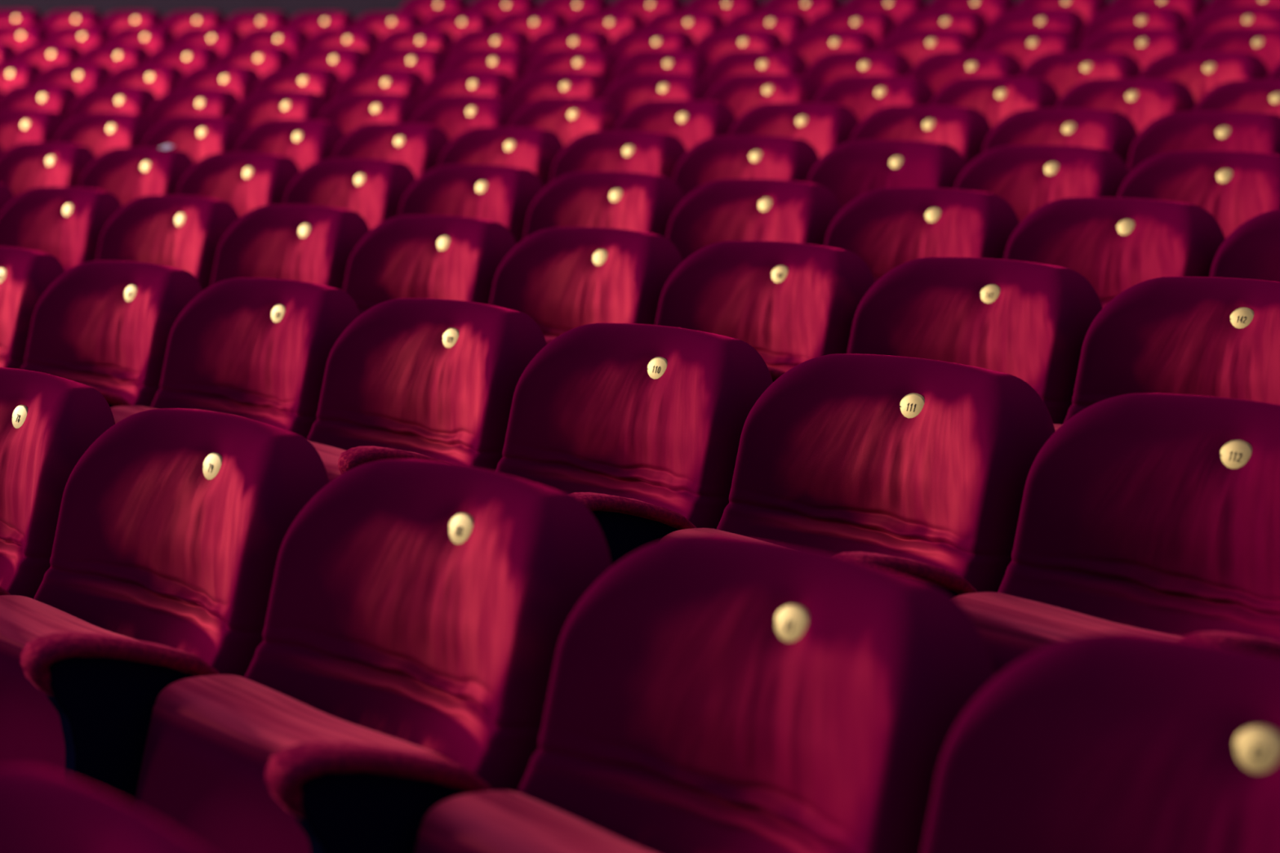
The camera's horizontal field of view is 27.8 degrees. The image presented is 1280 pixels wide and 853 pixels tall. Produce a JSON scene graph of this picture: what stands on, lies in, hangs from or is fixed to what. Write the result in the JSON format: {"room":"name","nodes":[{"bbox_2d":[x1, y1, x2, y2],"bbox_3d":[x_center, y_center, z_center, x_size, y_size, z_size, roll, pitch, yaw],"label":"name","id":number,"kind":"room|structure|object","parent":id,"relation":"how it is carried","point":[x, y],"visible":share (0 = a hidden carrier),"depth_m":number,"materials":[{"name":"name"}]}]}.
{"room":"auditorium","nodes":[
{"label":"auditorium","id":0,"kind":"room"},
{"bbox_2d":[0,0,1210,19],"bbox_3d":[-8.127,-5.041,17.153,48.290,6.020,7.288,6,6,29],"label":"wall","id":1,"kind":"structure","parent":0,"point":[291,8],"depth_m":18.07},
{"bbox_3d":[-12.575,-1.080,12.543,26.906,1.791,44.643,-2,7,-38],"label":"floor","id":2,"kind":"structure","parent":0,"visible":0},
{"bbox_2d":[0,245,65,368],"bbox_3d":[-1.494,0.064,5.375,0.416,0.882,0.554,-2,8,-42],"label":"seat","id":3,"kind":"object","parent":2,"relation":"on","point":[25,274],"visible":0.53,"depth_m":5.27,"materials":[{"name":"fabric"}]},
{"bbox_2d":[0,109,66,151],"bbox_3d":[-2.511,-0.781,9.892,0.554,0.882,0.416,8,8,42],"label":"seat","id":4,"kind":"object","parent":2,"relation":"on","point":[17,126],"visible":0.36,"depth_m":9.93,"materials":[{"name":"fabric"}]},
{"bbox_2d":[0,84,79,123],"bbox_3d":[-2.744,-1.050,11.190,0.554,0.882,0.416,8,7,40],"label":"seat","id":5,"kind":"object","parent":2,"relation":"on","point":[59,99],"visible":0.29,"depth_m":11.26,"materials":[{"name":"fabric"}]},
{"bbox_2d":[0,142,96,197],"bbox_3d":[-2.065,-0.483,8.349,0.554,0.882,0.416,8,8,44],"label":"seat","id":6,"kind":"object","parent":2,"relation":"on","point":[24,166],"visible":0.35,"depth_m":8.42,"materials":[{"name":"fabric"}]},
{"bbox_2d":[0,367,115,599],"bbox_3d":[-1.016,0.366,3.537,0.416,0.882,0.554,-2,7,-39],"label":"seat","id":7,"kind":"object","parent":2,"relation":"on","point":[48,422],"visible":0.71,"depth_m":3.44,"materials":[{"name":"fabric"}]},
{"bbox_2d":[0,186,122,271],"bbox_3d":[-1.661,-0.191,6.771,0.416,0.882,0.554,-2,8,-43],"label":"seat","id":8,"kind":"object","parent":2,"relation":"on","point":[67,224],"visible":0.48,"depth_m":6.83,"materials":[{"name":"fabric"}]},
{"bbox_2d":[33,62,112,95],"bbox_3d":[-2.834,-1.303,12.334,0.554,0.882,0.416,8,7,39],"label":"seat","id":9,"kind":"object","parent":2,"relation":"on","point":[82,77],"visible":0.26,"depth_m":12.40,"materials":[{"name":"fabric"}]},
{"bbox_2d":[54,112,153,157],"bbox_3d":[-2.107,-0.724,9.523,0.554,0.882,0.416,8,8,43],"label":"seat","id":10,"kind":"object","parent":2,"relation":"on","point":[101,132],"visible":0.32,"depth_m":9.59,"materials":[{"name":"fabric"}]},
{"bbox_2d":[0,764,209,852],"bbox_3d":[-0.490,0.669,1.484,0.416,0.882,0.554,-1,7,-35],"label":"seat","id":11,"kind":"object","parent":2,"relation":"on","point":[42,810],"visible":1,"depth_m":1.57,"materials":[{"name":"fabric"}]},
{"bbox_2d":[20,260,202,408],"bbox_3d":[-1.145,0.121,4.977,0.416,0.882,0.554,-2,7,-41],"label":"seat","id":12,"kind":"object","parent":2,"relation":"on","point":[107,326],"visible":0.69,"depth_m":5.04,"materials":[{"name":"fabric"}]},
{"bbox_2d":[66,86,157,123],"bbox_3d":[-2.338,-0.994,10.839,0.554,0.882,0.416,8,8,41],"label":"seat","id":13,"kind":"object","parent":2,"relation":"on","point":[127,100],"visible":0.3,"depth_m":10.92,"materials":[{"name":"fabric"}]},
{"bbox_2d":[78,146,194,206],"bbox_3d":[-1.684,-0.427,7.973,0.416,0.882,0.554,-3,8,-45],"label":"seat","id":14,"kind":"object","parent":2,"relation":"on","point":[130,174],"visible":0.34,"depth_m":8.04,"materials":[{"name":"fabric"}]},
{"bbox_2d":[102,64,185,98],"bbox_3d":[-2.429,-1.249,11.999,0.554,0.882,0.416,8,7,40],"label":"seat","id":15,"kind":"object","parent":2,"relation":"on","point":[161,79],"visible":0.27,"depth_m":12.06,"materials":[{"name":"fabric"}]},
{"bbox_2d":[0,408,328,775],"bbox_3d":[-0.680,0.428,3.115,0.416,0.882,0.554,-2,7,-38],"label":"seat","id":16,"kind":"object","parent":2,"relation":"on","point":[173,524],"visible":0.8,"depth_m":3.14,"materials":[{"name":"fabric"}]},
{"bbox_2d":[0,595,137,775],"bbox_3d":[-0.712,0.433,3.074,0.170,0.399,0.472,-2,7,-38],"label":"seat cushion","id":17,"kind":"object","parent":16,"relation":"on","point":[31,733],"depth_m":3.04,"materials":[{"name":"fabric"}]},
{"bbox_2d":[96,195,239,290],"bbox_3d":[-1.296,-0.134,6.382,0.416,0.882,0.554,-2,8,-43],"label":"seat","id":18,"kind":"object","parent":2,"relation":"on","point":[182,232],"visible":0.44,"depth_m":6.44,"materials":[{"name":"fabric"}]},
{"bbox_2d":[146,88,239,128],"bbox_3d":[-1.939,-0.939,10.483,0.554,0.882,0.416,8,8,42],"label":"seat","id":19,"kind":"object","parent":2,"relation":"on","point":[190,101],"visible":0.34,"depth_m":10.57,"materials":[{"name":"fabric"}]},
{"bbox_2d":[142,115,246,164],"bbox_3d":[-1.708,-0.666,9.147,0.554,0.882,0.416,8,8,43],"label":"seat","id":20,"kind":"object","parent":2,"relation":"on","point":[200,137],"visible":0.24,"depth_m":9.20,"materials":[{"name":"fabric"}]},
{"bbox_2d":[175,66,261,102],"bbox_3d":[-2.028,-1.195,11.658,0.554,0.882,0.416,8,7,41],"label":"seat","id":21,"kind":"object","parent":2,"relation":"on","point":[242,81],"visible":0.26,"depth_m":11.72,"materials":[{"name":"fabric"}]},
{"bbox_2d":[93,277,360,439],"bbox_3d":[-0.803,0.178,4.576,0.416,0.882,0.554,-2,7,-40],"label":"seat","id":22,"kind":"object","parent":2,"relation":"on","point":[259,349],"visible":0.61,"depth_m":4.64,"materials":[{"name":"fabric"}]},
{"bbox_2d":[176,152,300,217],"bbox_3d":[-1.310,-0.370,7.594,0.416,0.882,0.554,-3,8,-44],"label":"seat","id":23,"kind":"object","parent":2,"relation":"on","point":[248,181],"visible":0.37,"depth_m":7.65,"materials":[{"name":"fabric"}]},
{"bbox_2d":[213,45,293,77],"bbox_3d":[-2.031,-1.444,12.736,0.554,0.882,0.416,8,7,40],"label":"seat","id":24,"kind":"object","parent":2,"relation":"on","point":[264,60],"visible":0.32,"depth_m":12.80,"materials":[{"name":"fabric"}]},
{"bbox_2d":[230,90,328,131],"bbox_3d":[-1.541,-0.883,10.119,0.554,0.882,0.416,8,8,43],"label":"seat","id":25,"kind":"object","parent":2,"relation":"on","point":[256,108],"visible":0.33,"depth_m":10.20,"materials":[{"name":"fabric"}]},
{"bbox_2d":[234,119,345,171],"bbox_3d":[-1.317,-0.609,8.769,0.554,0.882,0.416,8,8,44],"label":"seat","id":26,"kind":"object","parent":2,"relation":"on","point":[307,142],"visible":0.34,"depth_m":8.82,"materials":[{"name":"fabric"}]},
{"bbox_2d":[210,204,369,290],"bbox_3d":[-0.937,-0.077,5.988,0.416,0.882,0.554,-2,8,-42],"label":"seat","id":27,"kind":"object","parent":2,"relation":"on","point":[308,243],"visible":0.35,"depth_m":6.05,"materials":[{"name":"fabric"}]},
{"bbox_2d":[252,66,341,104],"bbox_3d":[-1.626,-1.140,11.306,0.554,0.882,0.416,8,8,41],"label":"seat","id":28,"kind":"object","parent":2,"relation":"on","point":[322,82],"visible":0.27,"depth_m":11.37,"materials":[{"name":"fabric"}]},
{"bbox_2d":[20,458,611,852],"bbox_3d":[-0.348,0.487,2.684,0.416,0.882,0.554,-1,7,-37],"label":"seat","id":29,"kind":"object","parent":2,"relation":"on","point":[424,606],"visible":0.83,"depth_m":2.73,"materials":[{"name":"fabric"}]},
{"bbox_2d":[133,674,450,852],"bbox_3d":[-0.381,0.491,2.643,0.170,0.399,0.472,-1,7,-37],"label":"seat cushion","id":30,"kind":"object","parent":29,"relation":"on","point":[205,744],"depth_m":2.66,"materials":[{"name":"fabric"}]},
{"bbox_2d":[287,47,369,79],"bbox_3d":[-1.619,-1.389,12.388,0.554,0.882,0.416,8,7,40],"label":"seat","id":31,"kind":"object","parent":2,"relation":"on","point":[344,61],"visible":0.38,"depth_m":12.45,"materials":[{"name":"fabric"}]},
{"bbox_2d":[283,158,416,231],"bbox_3d":[-0.938,-0.313,7.206,0.416,0.882,0.554,-2,8,-43],"label":"seat","id":32,"kind":"object","parent":2,"relation":"on","point":[375,189],"visible":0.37,"depth_m":7.25,"materials":[{"name":"fabric"}]},
{"bbox_2d":[318,93,420,135],"bbox_3d":[-1.150,-0.826,9.752,0.554,0.882,0.416,8,8,43],"label":"seat","id":33,"kind":"object","parent":2,"relation":"on","point":[351,111],"visible":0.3,"depth_m":9.83,"materials":[{"name":"fabric"}]},
{"bbox_2d":[193,297,546,482],"bbox_3d":[-0.466,0.236,4.169,0.416,0.882,0.554,-2,7,-39],"label":"seat","id":34,"kind":"object","parent":2,"relation":"on","point":[438,379],"visible":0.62,"depth_m":4.22,"materials":[{"name":"fabric"}]},
{"bbox_2d":[308,440,345,482],"bbox_3d":[-0.497,0.241,4.127,0.170,0.399,0.472,-2,7,-39],"label":"seat cushion","id":35,"kind":"object","parent":34,"relation":"on","point":[330,455],"depth_m":4.11,"materials":[{"name":"fabric"}]},
{"bbox_2d":[331,68,426,101],"bbox_3d":[-1.228,-1.084,10.948,0.554,0.882,0.416,8,8,42],"label":"seat","id":36,"kind":"object","parent":2,"relation":"on","point":[393,81],"visible":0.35,"depth_m":11.02,"materials":[{"name":"fabric"}]},
{"bbox_2d":[332,123,450,179],"bbox_3d":[-0.935,-0.552,8.387,0.416,0.882,0.554,-3,8,-44],"label":"seat","id":37,"kind":"object","parent":2,"relation":"on","point":[420,147],"visible":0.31,"depth_m":8.44,"materials":[{"name":"fabric"}]},
{"bbox_2d":[362,48,448,81],"bbox_3d":[-1.215,-1.334,12.039,0.554,0.882,0.416,8,8,41],"label":"seat","id":38,"kind":"object","parent":2,"relation":"on","point":[429,62],"visible":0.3,"depth_m":12.09,"materials":[{"name":"fabric"}]},
{"bbox_2d":[342,214,516,314],"bbox_3d":[-0.583,-0.019,5.587,0.416,0.882,0.554,-2,7,-41],"label":"seat","id":39,"kind":"object","parent":2,"relation":"on","point":[428,256],"visible":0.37,"depth_m":5.66,"materials":[{"name":"fabric"}]},
{"bbox_2d":[410,95,518,141],"bbox_3d":[-0.764,-0.770,9.378,0.554,0.882,0.416,8,8,44],"label":"seat","id":40,"kind":"object","parent":2,"relation":"on","point":[455,115],"visible":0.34,"depth_m":9.45,"materials":[{"name":"fabric"}]},
{"bbox_2d":[417,70,515,107],"bbox_3d":[-0.835,-1.028,10.585,0.554,0.882,0.416,8,8,43],"label":"seat","id":41,"kind":"object","parent":2,"relation":"on","point":[451,82],"visible":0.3,"depth_m":10.66,"materials":[{"name":"fabric"}]},
{"bbox_2d":[398,164,543,244],"bbox_3d":[-0.574,-0.255,6.813,0.416,0.882,0.554,-2,8,-42],"label":"seat","id":42,"kind":"object","parent":2,"relation":"on","point":[504,195],"visible":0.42,"depth_m":6.86,"materials":[{"name":"fabric"}]},
{"bbox_2d":[442,48,532,84],"bbox_3d":[-0.813,-1.278,11.681,0.554,0.882,0.416,8,8,42],"label":"seat","id":43,"kind":"object","parent":2,"relation":"on","point":[513,62],"visible":0.25,"depth_m":11.73,"materials":[{"name":"fabric"}]},
{"bbox_2d":[447,29,531,59],"bbox_3d":[-0.863,-1.542,12.820,0.554,0.882,0.416,8,7,41],"label":"seat","id":44,"kind":"object","parent":2,"relation":"on","point":[516,39],"visible":0.23,"depth_m":12.90,"materials":[{"name":"fabric"}]},
{"bbox_2d":[437,126,564,187],"bbox_3d":[-0.557,-0.494,7.999,0.416,0.882,0.554,-3,8,-44],"label":"seat","id":45,"kind":"object","parent":2,"relation":"on","point":[536,150],"visible":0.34,"depth_m":8.05,"materials":[{"name":"fabric"}]},
{"bbox_2d":[337,323,773,528],"bbox_3d":[-0.133,0.294,3.755,0.416,0.882,0.554,-2,7,-38],"label":"seat","id":46,"kind":"object","parent":2,"relation":"on","point":[655,415],"visible":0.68,"depth_m":3.80,"materials":[{"name":"fabric"}]},
{"bbox_2d":[506,71,609,111],"bbox_3d":[-0.446,-0.972,10.216,0.554,0.882,0.416,8,8,44],"label":"seat","id":47,"kind":"object","parent":2,"relation":"on","point":[540,85],"visible":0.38,"depth_m":10.29,"materials":[{"name":"fabric"}]},
{"bbox_2d":[509,97,623,146],"bbox_3d":[-0.384,-0.713,9.001,0.416,0.882,0.554,-3,8,-44],"label":"seat","id":48,"kind":"object","parent":2,"relation":"on","point":[570,118],"visible":0.26,"depth_m":9.05,"materials":[{"name":"fabric"}]},
{"bbox_2d":[524,29,611,60],"bbox_3d":[-0.465,-1.488,12.471,0.554,0.882,0.416,8,8,41],"label":"seat","id":49,"kind":"object","parent":2,"relation":"on","point":[555,39],"visible":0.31,"depth_m":12.55,"materials":[{"name":"fabric"}]},
{"bbox_2d":[524,48,619,87],"bbox_3d":[-0.419,-1.222,11.320,0.554,0.882,0.416,8,8,43],"label":"seat","id":50,"kind":"object","parent":2,"relation":"on","point":[603,63],"visible":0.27,"depth_m":11.38,"materials":[{"name":"fabric"}]},
{"bbox_2d":[488,226,683,337],"bbox_3d":[-0.237,0.038,5.184,0.416,0.882,0.554,-2,7,-40],"label":"seat","id":51,"kind":"object","parent":2,"relation":"on","point":[565,279],"visible":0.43,"depth_m":5.25,"materials":[{"name":"fabric"}]},
{"bbox_2d":[523,171,684,239],"bbox_3d":[-0.214,-0.198,6.416,0.416,0.882,0.554,-2,8,-41],"label":"seat","id":52,"kind":"object","parent":2,"relation":"on","point":[621,200],"visible":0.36,"depth_m":6.48,"materials":[{"name":"fabric"}]},
{"bbox_2d":[564,10,645,41],"bbox_3d":[-0.301,-1.729,13.419,0.554,0.882,0.416,8,7,41],"label":"seat","id":53,"kind":"object","parent":2,"relation":"on","point":[613,23],"visible":0.25,"depth_m":13.47,"materials":[{"name":"fabric"}]},
{"bbox_2d":[549,130,687,182],"bbox_3d":[-0.186,-0.436,7.608,0.416,0.882,0.554,-2,8,-43],"label":"seat","id":54,"kind":"object","parent":2,"relation":"on","point":[626,151],"visible":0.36,"depth_m":7.67,"materials":[{"name":"fabric"}]},
{"bbox_2d":[265,534,995,852],"bbox_3d":[-0.027,0.553,2.253,0.416,0.882,0.554,-1,7,-36],"label":"seat","id":55,"kind":"object","parent":2,"relation":"on","point":[707,693],"visible":0.94,"depth_m":2.31,"materials":[{"name":"fabric"}]},
{"bbox_2d":[414,790,654,852],"bbox_3d":[-0.060,0.557,2.212,0.170,0.399,0.472,-1,7,-36],"label":"seat cushion","id":56,"kind":"object","parent":55,"relation":"on","point":[446,821],"depth_m":2.30,"materials":[{"name":"fabric"}]},
{"bbox_2d":[606,29,696,62],"bbox_3d":[-0.068,-1.432,12.113,0.554,0.882,0.416,8,8,42],"label":"seat","id":57,"kind":"object","parent":2,"relation":"on","point":[626,43],"visible":0.23,"depth_m":12.20,"materials":[{"name":"fabric"}]},
{"bbox_2d":[603,72,711,115],"bbox_3d":[-0.059,-0.915,9.839,0.554,0.882,0.416,8,8,44],"label":"seat","id":58,"kind":"object","parent":2,"relation":"on","point":[630,91],"visible":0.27,"depth_m":9.92,"materials":[{"name":"fabric"}]},
{"bbox_2d":[610,49,711,86],"bbox_3d":[-0.028,-1.166,10.953,0.554,0.882,0.416,8,8,43],"label":"seat","id":59,"kind":"object","parent":2,"relation":"on","point":[678,61],"visible":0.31,"depth_m":11.03,"materials":[{"name":"fabric"}]},
{"bbox_2d":[614,100,737,151],"bbox_3d":[-0.008,-0.656,8.616,0.416,0.882,0.554,-3,8,-44],"label":"seat","id":60,"kind":"object","parent":2,"relation":"on","point":[692,122],"visible":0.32,"depth_m":8.65,"materials":[{"name":"fabric"}]},
{"bbox_2d":[641,10,725,41],"bbox_3d":[0.102,-1.673,13.066,0.554,0.882,0.416,8,8,41],"label":"seat","id":61,"kind":"object","parent":2,"relation":"on","point":[698,24],"visible":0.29,"depth_m":13.12,"materials":[{"name":"fabric"}]},
{"bbox_2d":[544,240,875,372],"bbox_3d":[0.103,0.096,4.776,0.416,0.882,0.554,-2,7,-39],"label":"seat","id":62,"kind":"object","parent":2,"relation":"on","point":[795,304],"visible":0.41,"depth_m":4.81,"materials":[{"name":"fabric"}]},
{"bbox_2d":[691,29,784,64],"bbox_3d":[0.325,-1.376,11.750,0.554,0.882,0.416,8,8,43],"label":"seat","id":63,"kind":"object","parent":2,"relation":"on","point":[714,44],"visible":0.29,"depth_m":11.83,"materials":[{"name":"fabric"}]},
{"bbox_2d":[672,135,819,197],"bbox_3d":[0.172,-0.380,7.218,0.416,0.882,0.554,-2,8,-42],"label":"seat","id":64,"kind":"object","parent":2,"relation":"on","point":[713,158],"visible":0.29,"depth_m":7.29,"materials":[{"name":"fabric"}]},
{"bbox_2d":[666,178,841,261],"bbox_3d":[0.138,-0.140,6.014,0.416,0.882,0.554,-2,7,-41],"label":"seat","id":65,"kind":"object","parent":2,"relation":"on","point":[718,211],"visible":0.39,"depth_m":6.08,"materials":[{"name":"fabric"}]},
{"bbox_2d":[704,50,808,89],"bbox_3d":[0.357,-1.110,10.582,0.554,0.882,0.416,8,8,44],"label":"seat","id":66,"kind":"object","parent":2,"relation":"on","point":[739,62],"visible":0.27,"depth_m":10.66,"materials":[{"name":"fabric"}]},
{"bbox_2d":[704,74,818,119],"bbox_3d":[0.321,-0.858,9.457,0.416,0.882,0.554,-3,8,-44],"label":"seat","id":67,"kind":"object","parent":2,"relation":"on","point":[742,93],"visible":0.23,"depth_m":9.53,"materials":[{"name":"fabric"}]},
{"bbox_2d":[721,10,808,43],"bbox_3d":[0.498,-1.618,12.708,0.554,0.882,0.416,8,8,42],"label":"seat","id":68,"kind":"object","parent":2,"relation":"on","point":[787,24],"visible":0.2,"depth_m":12.75,"materials":[{"name":"fabric"}]},
{"bbox_2d":[728,102,859,158],"bbox_3d":[0.366,-0.598,8.223,0.416,0.882,0.554,-2,8,-43],"label":"seat","id":69,"kind":"object","parent":2,"relation":"on","point":[825,126],"visible":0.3,"depth_m":8.26,"materials":[{"name":"fabric"}]},
{"bbox_2d":[568,353,1055,592],"bbox_3d":[0.195,0.352,3.333,0.416,0.882,0.554,-1,7,-37],"label":"seat","id":70,"kind":"object","parent":2,"relation":"on","point":[927,461],"visible":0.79,"depth_m":3.39,"materials":[{"name":"fabric"}]},
{"bbox_2d":[659,528,766,542],"bbox_3d":[0.163,0.357,3.292,0.170,0.399,0.472,-1,7,-37],"label":"seat cushion","id":71,"kind":"object","parent":70,"relation":"on","point":[664,533],"depth_m":3.43,"materials":[{"name":"fabric"}]},
{"bbox_2d":[781,29,878,66],"bbox_3d":[0.714,-1.320,11.381,0.554,0.882,0.416,8,8,44],"label":"seat","id":72,"kind":"object","parent":2,"relation":"on","point":[811,45],"visible":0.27,"depth_m":11.46,"materials":[{"name":"fabric"}]},
{"bbox_2d":[804,9,896,44],"bbox_3d":[0.888,-1.562,12.347,0.554,0.882,0.416,8,8,43],"label":"seat","id":73,"kind":"object","parent":2,"relation":"on","point":[881,24],"visible":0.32,"depth_m":12.39,"materials":[{"name":"fabric"}]},
{"bbox_2d":[804,50,912,93],"bbox_3d":[0.740,-1.053,10.202,0.416,0.882,0.554,-3,8,-45],"label":"seat","id":74,"kind":"object","parent":2,"relation":"on","point":[828,68],"visible":0.23,"depth_m":10.28,"materials":[{"name":"fabric"}]},
{"bbox_2d":[813,75,934,123],"bbox_3d":[0.697,-0.800,9.070,0.416,0.882,0.554,-2,8,-43],"label":"seat","id":75,"kind":"object","parent":2,"relation":"on","point":[864,95],"visible":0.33,"depth_m":9.13,"materials":[{"name":"fabric"}]},
{"bbox_2d":[807,139,966,208],"bbox_3d":[0.526,-0.322,6.822,0.416,0.882,0.554,-2,8,-41],"label":"seat","id":76,"kind":"object","parent":2,"relation":"on","point":[850,170],"visible":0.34,"depth_m":6.89,"materials":[{"name":"fabric"}]},
{"bbox_2d":[849,105,991,165],"bbox_3d":[0.728,-0.541,7.832,0.416,0.882,0.554,-2,8,-42],"label":"seat","id":77,"kind":"object","parent":2,"relation":"on","point":[966,130],"visible":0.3,"depth_m":7.87,"materials":[{"name":"fabric"}]},
{"bbox_2d":[824,187,1019,282],"bbox_3d":[0.484,-0.082,5.608,0.416,0.882,0.554,-2,7,-40],"label":"seat","id":78,"kind":"object","parent":2,"relation":"on","point":[888,228],"visible":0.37,"depth_m":5.67,"materials":[{"name":"fabric"}]},
{"bbox_2d":[875,29,977,67],"bbox_3d":[1.097,-1.263,11.007,0.554,0.882,0.416,8,8,44],"label":"seat","id":79,"kind":"object","parent":2,"relation":"on","point":[915,45],"visible":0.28,"depth_m":11.08,"materials":[{"name":"fabric"}]},
{"bbox_2d":[767,257,1102,424],"bbox_3d":[0.438,0.154,4.362,0.416,0.882,0.554,-2,7,-38],"label":"seat","id":80,"kind":"object","parent":2,"relation":"on","point":[1029,322],"visible":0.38,"depth_m":4.39,"materials":[{"name":"fabric"}]},
{"bbox_2d":[891,8,988,44],"bbox_3d":[1.275,-1.506,11.981,0.554,0.882,0.416,8,8,44],"label":"seat","id":81,"kind":"object","parent":2,"relation":"on","point":[974,22],"visible":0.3,"depth_m":12.03,"materials":[{"name":"fabric"}]},
{"bbox_2d":[907,51,1023,95],"bbox_3d":[1.116,-0.996,9.820,0.416,0.882,0.554,-3,8,-44],"label":"seat","id":82,"kind":"object","parent":2,"relation":"on","point":[939,69],"visible":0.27,"depth_m":9.90,"materials":[{"name":"fabric"}]},
{"bbox_2d":[929,76,1059,128],"bbox_3d":[1.067,-0.743,8.678,0.416,0.882,0.554,-2,8,-43],"label":"seat","id":83,"kind":"object","parent":2,"relation":"on","point":[997,98],"visible":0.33,"depth_m":8.72,"materials":[{"name":"fabric"}]},
{"bbox_2d":[973,28,1082,68],"bbox_3d":[1.474,-1.207,10.630,0.416,0.882,0.554,-3,8,-44],"label":"seat","id":84,"kind":"object","parent":2,"relation":"on","point":[1026,45],"visible":0.26,"depth_m":10.69,"materials":[{"name":"fabric"}]},
{"bbox_2d":[983,8,1086,41],"bbox_3d":[1.660,-1.450,11.606,0.554,0.882,0.416,8,8,44],"label":"seat","id":85,"kind":"object","parent":2,"relation":"on","point":[1070,20],"visible":0.22,"depth_m":11.67,"materials":[{"name":"fabric"}]},
{"bbox_2d":[954,145,1129,223],"bbox_3d":[0.874,-0.265,6.423,0.416,0.882,0.554,-2,7,-40],"label":"seat","id":86,"kind":"object","parent":2,"relation":"on","point":[1028,177],"visible":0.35,"depth_m":6.48,"materials":[{"name":"fabric"}]},
{"bbox_2d":[834,392,1279,677],"bbox_3d":[0.517,0.411,2.906,0.416,0.882,0.554,-1,7,-36],"label":"seat","id":87,"kind":"object","parent":2,"relation":"on","point":[1155,513],"visible":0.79,"depth_m":2.99,"materials":[{"name":"fabric"}]},
{"bbox_2d":[952,591,1182,677],"bbox_3d":[0.484,0.415,2.865,0.170,0.399,0.472,-1,7,-36],"label":"seat cushion","id":88,"kind":"object","parent":87,"relation":"on","point":[1011,627],"depth_m":2.91,"materials":[{"name":"fabric"}]},
{"bbox_2d":[982,107,1138,166],"bbox_3d":[1.087,-0.483,7.432,0.416,0.882,0.554,-2,8,-41],"label":"seat","id":89,"kind":"object","parent":2,"relation":"on","point":[1112,131],"visible":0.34,"depth_m":7.48,"materials":[{"name":"fabric"}]},
{"bbox_2d":[1019,51,1142,98],"bbox_3d":[1.487,-0.939,9.433,0.416,0.882,0.554,-2,8,-43],"label":"seat","id":90,"kind":"object","parent":2,"relation":"on","point":[1065,70],"visible":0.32,"depth_m":9.50,"materials":[{"name":"fabric"}]},
{"bbox_2d":[921,631,1279,852],"bbox_3d":[0.282,0.610,1.824,0.416,0.882,0.554,-1,7,-35],"label":"seat","id":91,"kind":"object","parent":2,"relation":"on","point":[1121,742],"visible":1,"depth_m":1.94,"materials":[{"name":"fabric"}]},
{"bbox_2d":[1004,197,1225,305],"bbox_3d":[0.826,-0.024,5.195,0.416,0.882,0.554,-2,7,-39],"label":"seat","id":92,"kind":"object","parent":2,"relation":"on","point":[1117,244],"visible":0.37,"depth_m":5.23,"materials":[{"name":"fabric"}]},
{"bbox_2d":[1055,78,1196,133],"bbox_3d":[1.432,-0.685,8.280,0.416,0.882,0.554,-2,8,-42],"label":"seat","id":93,"kind":"object","parent":2,"relation":"on","point":[1143,100],"visible":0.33,"depth_m":8.31,"materials":[{"name":"fabric"}]},
{"bbox_2d":[1080,7,1189,45],"bbox_3d":[2.039,-1.393,11.227,0.416,0.882,0.554,-3,8,-44],"label":"seat","id":94,"kind":"object","parent":2,"relation":"on","point":[1124,17],"visible":0.24,"depth_m":11.30,"materials":[{"name":"fabric"}]},
{"bbox_2d":[1080,27,1194,70],"bbox_3d":[1.850,-1.149,10.244,0.416,0.882,0.554,-3,8,-44],"label":"seat","id":95,"kind":"object","parent":2,"relation":"on","point":[1145,45],"visible":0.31,"depth_m":10.29,"materials":[{"name":"fabric"}]},
{"bbox_2d":[1053,276,1279,431],"bbox_3d":[0.767,0.212,3.942,0.416,0.882,0.554,-1,7,-38],"label":"seat","id":96,"kind":"object","parent":2,"relation":"on","point":[1211,336],"visible":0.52,"depth_m":4.04,"materials":[{"name":"fabric"}]},
{"bbox_2d":[1102,208,1279,307],"bbox_3d":[1.162,0.035,4.777,0.416,0.882,0.554,-2,7,-38],"label":"seat","id":97,"kind":"object","parent":2,"relation":"on","point":[1251,251],"visible":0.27,"depth_m":4.93,"materials":[{"name":"fabric"}]},
{"bbox_2d":[1116,151,1279,239],"bbox_3d":[1.214,-0.208,6.020,0.416,0.882,0.554,-2,7,-40],"label":"seat","id":98,"kind":"object","parent":2,"relation":"on","point":[1234,187],"visible":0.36,"depth_m":6.07,"materials":[{"name":"fabric"}]},
{"bbox_2d":[1127,111,1279,173],"bbox_3d":[1.440,-0.425,7.028,0.416,0.882,0.554,-2,7,-41],"label":"seat","id":99,"kind":"object","parent":2,"relation":"on","point":[1191,131],"visible":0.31,"depth_m":7.10,"materials":[{"name":"fabric"}]},
{"bbox_2d":[1137,51,1269,103],"bbox_3d":[1.851,-0.881,9.043,0.416,0.882,0.554,-2,8,-42],"label":"seat","id":100,"kind":"object","parent":2,"relation":"on","point":[1201,72],"visible":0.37,"depth_m":9.10,"materials":[{"name":"fabric"}]},
{"bbox_2d":[1185,5,1279,45],"bbox_3d":[2.412,-1.336,10.845,0.416,0.882,0.554,-3,8,-44],"label":"seat","id":101,"kind":"object","parent":2,"relation":"on","point":[1209,20],"visible":0.25,"depth_m":10.94,"materials":[{"name":"fabric"}]},
{"bbox_2d":[1191,27,1279,72],"bbox_3d":[2.217,-1.092,9.857,0.416,0.882,0.554,-2,8,-43],"label":"seat","id":102,"kind":"object","parent":2,"relation":"on","point":[1263,42],"visible":0.23,"depth_m":9.94,"materials":[{"name":"fabric"}]},
{"bbox_2d":[1193,79,1279,115],"bbox_3d":[1.796,-0.626,7.874,0.416,0.882,0.554,-2,8,-41],"label":"seat","id":103,"kind":"object","parent":2,"relation":"on","point":[1256,95],"visible":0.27,"depth_m":7.99,"materials":[{"name":"fabric"}]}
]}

